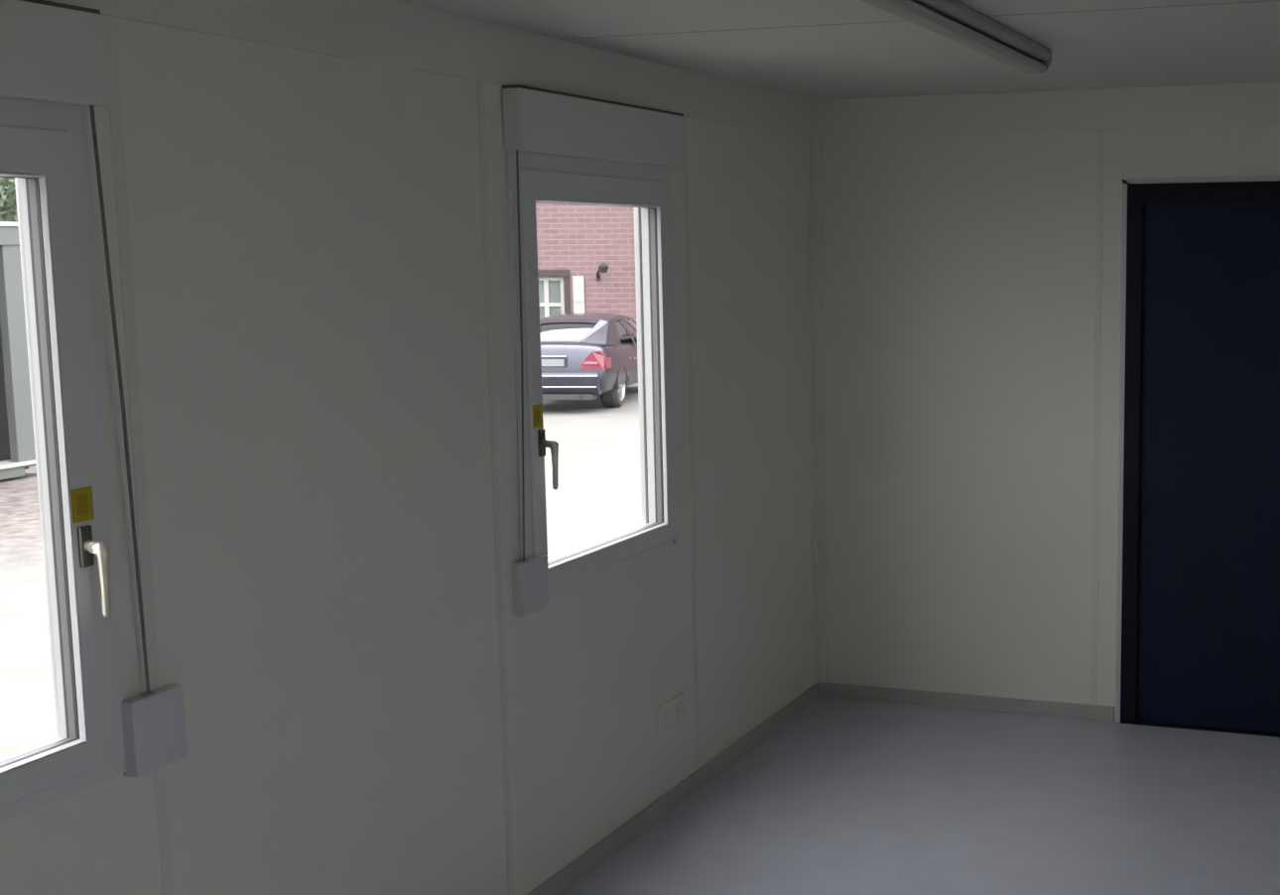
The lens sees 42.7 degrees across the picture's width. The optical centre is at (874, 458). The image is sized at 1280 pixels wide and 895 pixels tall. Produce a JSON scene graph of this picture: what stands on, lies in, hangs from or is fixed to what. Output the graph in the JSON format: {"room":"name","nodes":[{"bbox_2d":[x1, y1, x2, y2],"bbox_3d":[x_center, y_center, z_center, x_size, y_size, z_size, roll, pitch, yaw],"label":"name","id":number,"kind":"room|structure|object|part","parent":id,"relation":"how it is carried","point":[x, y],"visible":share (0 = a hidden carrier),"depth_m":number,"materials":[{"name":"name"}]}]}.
{"room":"empty portable office","nodes":[
{"label":"empty portable office","id":0,"kind":"room"},
{"bbox_2d":[0,16,813,894],"bbox_3d":[-1.315,0.178,3.159,0.050,2.398,6.660,2,8,18],"label":"wall","id":1,"kind":"structure","parent":0,"point":[307,227],"depth_m":3.64,"materials":[{"name":"white paint"}]},
{"bbox_2d":[0,97,126,822],"bbox_3d":[-1.551,0.038,2.433,0.192,1.197,0.945,2,8,18],"label":"window","id":2,"kind":"structure","parent":1,"relation":"in","point":[42,144],"depth_m":2.79,"materials":[{"name":"white plastic"}]},
{"bbox_3d":[-1.556,0.055,2.437,0.016,1.041,0.815,2,8,18],"label":"frame","id":3,"kind":"part","parent":2,"relation":"part of","materials":[{"name":"white plastic"}]},
{"bbox_3d":[-1.586,0.036,2.445,0.010,1.197,0.835,2,8,18],"label":"guide rail","id":4,"kind":"part","parent":2,"relation":"part of","materials":[{"name":"white plastic"}]},
{"bbox_2d":[70,486,94,523],"bbox_3d":[-1.382,0.081,2.803,0.001,0.059,0.048,2,8,18],"label":"sticker","id":5,"kind":"object","parent":2,"relation":"attached to","point":[81,501],"visible":1,"depth_m":2.80,"materials":[{"name":"yellow paper"}]},
{"bbox_3d":[-1.379,0.154,2.809,0.009,0.072,0.026,2,8,18],"label":"handle plate","id":6,"kind":"part","parent":2,"relation":"part of","materials":[{"name":"brown metal"}]},
{"bbox_2d":[0,0,187,777],"bbox_3d":[-1.486,-0.041,2.455,0.054,1.365,1.087,2,8,18],"label":"roller shutter","id":7,"kind":"object","parent":2,"relation":"attached to","point":[51,52],"visible":1,"depth_m":2.74,"materials":[{"name":"white plastic"}]},
{"bbox_3d":[-1.355,0.211,2.809,0.046,0.135,0.026,2,8,18],"label":"handle","id":8,"kind":"part","parent":2,"relation":"part of","materials":[{"name":"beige metal"}]},
{"bbox_2d":[104,15,173,894],"bbox_3d":[-1.349,0.276,2.986,0.002,2.135,0.028,2,8,18],"label":"trim","id":9,"kind":"structure","parent":1,"relation":"attached to","point":[115,107],"depth_m":2.94,"materials":[{"name":"white plastic"}]},
{"bbox_2d":[45,0,812,138],"bbox_3d":[-1.295,-0.878,3.011,0.008,0.146,6.660,2,8,18],"label":"trim","id":10,"kind":"structure","parent":1,"relation":"attached to","point":[395,33],"depth_m":3.90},
{"bbox_2d":[477,80,513,894],"bbox_3d":[-0.968,0.125,4.114,0.002,2.135,0.028,2,8,18],"label":"trim","id":11,"kind":"structure","parent":1,"relation":"attached to","point":[480,84],"depth_m":4.10,"materials":[{"name":"white plastic"}]},
{"bbox_2d":[506,149,678,598],"bbox_3d":[-0.809,-0.255,4.630,0.192,1.197,0.945,2,8,18],"label":"window","id":12,"kind":"structure","parent":1,"relation":"in","point":[543,178],"depth_m":4.65,"materials":[{"name":"white plastic"}]},
{"bbox_2d":[532,403,542,427],"bbox_3d":[-0.892,-0.112,4.254,0.001,0.059,0.048,2,8,18],"label":"sticker","id":13,"kind":"object","parent":12,"relation":"attached to","point":[537,409],"visible":1,"depth_m":4.25,"materials":[{"name":"yellow paper"}]},
{"bbox_3d":[-0.885,-0.041,4.274,0.009,0.072,0.026,2,8,18],"label":"handle plate","id":14,"kind":"part","parent":12,"relation":"part of","materials":[{"name":"brown metal"}]},
{"bbox_3d":[-0.861,0.016,4.273,0.046,0.135,0.026,2,8,18],"label":"handle","id":15,"kind":"part","parent":12,"relation":"part of","materials":[{"name":"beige metal"}]},
{"bbox_2d":[502,84,686,616],"bbox_3d":[-0.765,-0.326,4.590,0.054,1.365,1.015,2,8,18],"label":"roller shutter","id":16,"kind":"object","parent":12,"relation":"attached to","point":[535,120],"visible":1,"depth_m":4.29,"materials":[{"name":"white plastic"}]},
{"bbox_3d":[-0.819,-0.237,4.635,0.024,1.041,0.815,2,8,18],"label":"frame","id":17,"kind":"part","parent":12,"relation":"part of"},
{"bbox_3d":[-0.848,-0.256,4.643,0.018,1.197,0.835,2,8,18],"label":"guide rail","id":18,"kind":"part","parent":12,"relation":"part of","materials":[{"name":"white plastic"}]},
{"bbox_2d":[657,692,685,738],"bbox_3d":[-0.646,0.821,5.138,0.016,0.100,0.185,2,8,18],"label":"power socket","id":19,"kind":"object","parent":1,"relation":"attached to","point":[671,714],"visible":1,"depth_m":5.13,"materials":[{"name":"white plastic"}]},
{"bbox_2d":[662,709,672,729],"bbox_3d":[-0.655,0.827,5.092,0.003,0.064,0.064,2,8,18],"label":"outlet","id":20,"kind":"object","parent":19,"relation":"attached to","point":[667,713],"depth_m":5.09,"materials":[{"name":"white plastic"}]},
{"bbox_2d":[675,701,684,721],"bbox_3d":[-0.625,0.815,5.181,0.003,0.064,0.064,2,8,18],"label":"outlet","id":21,"kind":"object","parent":19,"relation":"attached to","point":[680,705],"depth_m":5.18,"materials":[{"name":"white plastic"}]},
{"bbox_2d":[526,682,819,894],"bbox_3d":[-1.278,1.339,3.301,0.011,0.057,6.660,2,8,18],"label":"baseboard","id":22,"kind":"structure","parent":1,"relation":"attached to","point":[598,852],"depth_m":5.12,"materials":[{"name":"white plastic"}]},
{"bbox_2d":[683,117,700,769],"bbox_3d":[-0.594,-0.022,5.224,0.002,2.135,0.028,2,8,18],"label":"trim","id":23,"kind":"structure","parent":1,"relation":"attached to","point":[686,170],"depth_m":5.22,"materials":[{"name":"white plastic"}]},
{"bbox_2d":[807,137,827,684],"bbox_3d":[-0.223,-0.161,6.263,0.040,2.135,0.045,2,8,18],"label":"trim","id":24,"kind":"structure","parent":1,"relation":"attached to","point":[814,145],"depth_m":6.27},
{"bbox_2d":[396,0,1279,99],"bbox_3d":[0.897,-0.895,2.269,4.632,0.050,6.660,2,8,18],"label":"ceiling","id":25,"kind":"structure","parent":0,"point":[1235,43],"depth_m":4.38,"materials":[{"name":"white paint"}]},
{"bbox_2d":[559,0,1279,39],"bbox_3d":[0.781,-0.825,1.929,4.612,0.002,3.538,2,8,18],"label":"trim","id":26,"kind":"structure","parent":25,"relation":"attached to","point":[1275,0],"depth_m":4.02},
{"bbox_2d":[862,0,1051,73],"bbox_3d":[0.227,-1.048,3.922,0.089,0.067,1.540,2,8,18],"label":"ceiling lamp","id":27,"kind":"object","parent":25,"relation":"attached to","point":[954,20],"visible":1,"depth_m":3.87,"materials":[{"name":"white plastic"}]},
{"bbox_2d":[557,696,1279,894],"bbox_3d":[0.913,1.478,2.580,4.632,0.060,6.660,2,8,18],"label":"floor","id":28,"kind":"structure","parent":0,"point":[845,796],"depth_m":5.07,"materials":[{"name":"grey plastic"}]},
{"bbox_2d":[821,125,1279,721],"bbox_3d":[1.971,-0.162,5.579,4.632,2.398,0.060,2,8,18],"label":"wall","id":29,"kind":"structure","parent":0,"point":[959,270],"depth_m":6.08,"materials":[{"name":"white paint"}]},
{"bbox_2d":[819,682,1114,722],"bbox_3d":[0.342,0.944,6.238,1.181,0.057,0.011,2,8,18],"label":"baseboard","id":30,"kind":"structure","parent":29,"relation":"attached to","point":[830,690],"depth_m":6.22,"materials":[{"name":"white plastic"}]},
{"bbox_2d":[812,82,1279,138],"bbox_3d":[1.957,-1.214,5.407,4.624,0.146,0.008,2,8,18],"label":"trim","id":31,"kind":"structure","parent":29,"relation":"attached to","point":[1256,103],"depth_m":5.84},
{"bbox_2d":[1090,129,1103,705],"bbox_3d":[0.820,-0.126,5.939,0.024,2.135,0.002,2,8,18],"label":"trim","id":32,"kind":"structure","parent":29,"relation":"attached to","point":[1099,133],"depth_m":5.93,"materials":[{"name":"white plastic"}]},
{"bbox_2d":[1115,175,1279,722],"bbox_3d":[1.372,0.009,5.769,0.996,2.018,0.006,2,8,18],"label":"trim","id":33,"kind":"structure","parent":29,"relation":"attached to","point":[1125,182],"depth_m":5.87,"materials":[{"name":"white plastic"}]},
{"bbox_2d":[1120,180,1279,737],"bbox_3d":[1.375,0.018,5.778,0.956,1.998,0.129,2,8,18],"label":"door","id":34,"kind":"structure","parent":29,"relation":"in","point":[1201,594],"depth_m":5.83,"materials":[{"name":"blue paint"}]},
{"label":"outside","id":35,"kind":"structure","parent":0,"visible":0},
{"bbox_2d":[0,382,641,760],"bbox_3d":[-14.190,0.080,20.756,100.000,0.300,90.000,2,8,18],"label":"ground","id":36,"kind":"structure","parent":35,"point":[597,496],"depth_m":15.07,"materials":[{"name":"white concrete"}]},
{"bbox_2d":[0,177,17,222],"bbox_3d":[-12.890,-2.456,22.352,2.209,4.306,2.587,-7,10,-42],"label":"leafy tree","id":37,"kind":"object","parent":36,"relation":"on","point":[7,189],"visible":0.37,"depth_m":22.31,"materials":[{"name":"green plant"}]},
{"bbox_2d":[2,177,16,221],"bbox_3d":[-20.056,-4.430,31.252,6.800,6.000,4.800,-1,7,-1],"label":"shed","id":38,"kind":"object","parent":36,"relation":"on","point":[4,180],"visible":0.02,"depth_m":31.58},
{"bbox_2d":[0,221,36,480],"bbox_3d":[-11.730,-0.877,15.569,2.470,2.850,6.890,2,8,18],"label":"storage container","id":39,"kind":"object","parent":36,"relation":"on","point":[17,439],"visible":0.56,"depth_m":18.10,"materials":[{"name":"grey metal"}]},
{"bbox_3d":[-10.767,-2.100,15.082,0.320,0.210,6.850,2,8,18],"label":"rail","id":40,"kind":"part","parent":39,"relation":"part of","materials":[{"name":"grey metal"}]},
{"bbox_3d":[-10.722,0.492,15.422,0.370,0.160,6.870,2,8,18],"label":"rail","id":41,"kind":"part","parent":39,"relation":"part of","materials":[{"name":"grey metal"}]},
{"bbox_2d":[535,202,637,329],"bbox_3d":[-3.807,-6.497,34.641,15.800,9.000,7.800,0,7,3],"label":"brick house","id":42,"kind":"structure","parent":36,"relation":"on","point":[574,240],"depth_m":31.56,"materials":[{"name":"red brick"}]},
{"bbox_3d":[-6.883,-2.968,31.875,1.540,1.260,0.020,0,7,3],"label":"pane","id":43,"kind":"part","parent":42,"relation":"part of","materials":[{"name":"glass"}]},
{"bbox_3d":[-5.824,-2.878,31.672,0.220,1.420,0.055,0,7,3],"label":"white panel","id":44,"kind":"part","parent":42,"relation":"part of","materials":[{"name":"paint"}]},
{"bbox_2d":[596,262,608,280],"bbox_3d":[-5.341,-3.638,31.408,0.196,0.350,0.428,-5,9,-29],"label":"wall lantern","id":45,"kind":"object","parent":42,"relation":"attached to","point":[603,267],"visible":1,"depth_m":31.26,"materials":[{"name":"black metal"}]},
{"bbox_3d":[-5.284,-3.705,31.297,0.185,0.190,0.185,3,8,26],"label":"lamp shade","id":46,"kind":"part","parent":45,"relation":"part of","materials":[{"name":"black metal"}]},
{"bbox_2d":[539,312,638,406],"bbox_3d":[-4.877,-1.728,27.281,2.100,1.466,5.007,0,7,5],"label":"car","id":47,"kind":"object","parent":36,"relation":"on","point":[584,355],"visible":0.59,"depth_m":25.40,"materials":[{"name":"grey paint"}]},
{"bbox_3d":[-5.067,-1.476,24.875,0.520,0.110,0.008,0,7,4],"label":"number plate","id":48,"kind":"part","parent":47,"relation":"part of","materials":[{"name":"white metal"}]},
{"bbox_2d":[579,350,611,370],"bbox_3d":[-4.346,-1.535,25.009,0.418,0.285,0.508,2,8,18],"label":"tail light","id":49,"kind":"object","parent":47,"relation":"attached to","point":[588,359],"depth_m":24.87,"materials":[{"name":"red plastic"}]},
{"bbox_3d":[-3.952,-1.433,27.319,0.030,0.060,2.050,0,7,5],"label":"moulding","id":50,"kind":"part","parent":47,"relation":"part of","materials":[{"name":"black plastic"}]}
]}

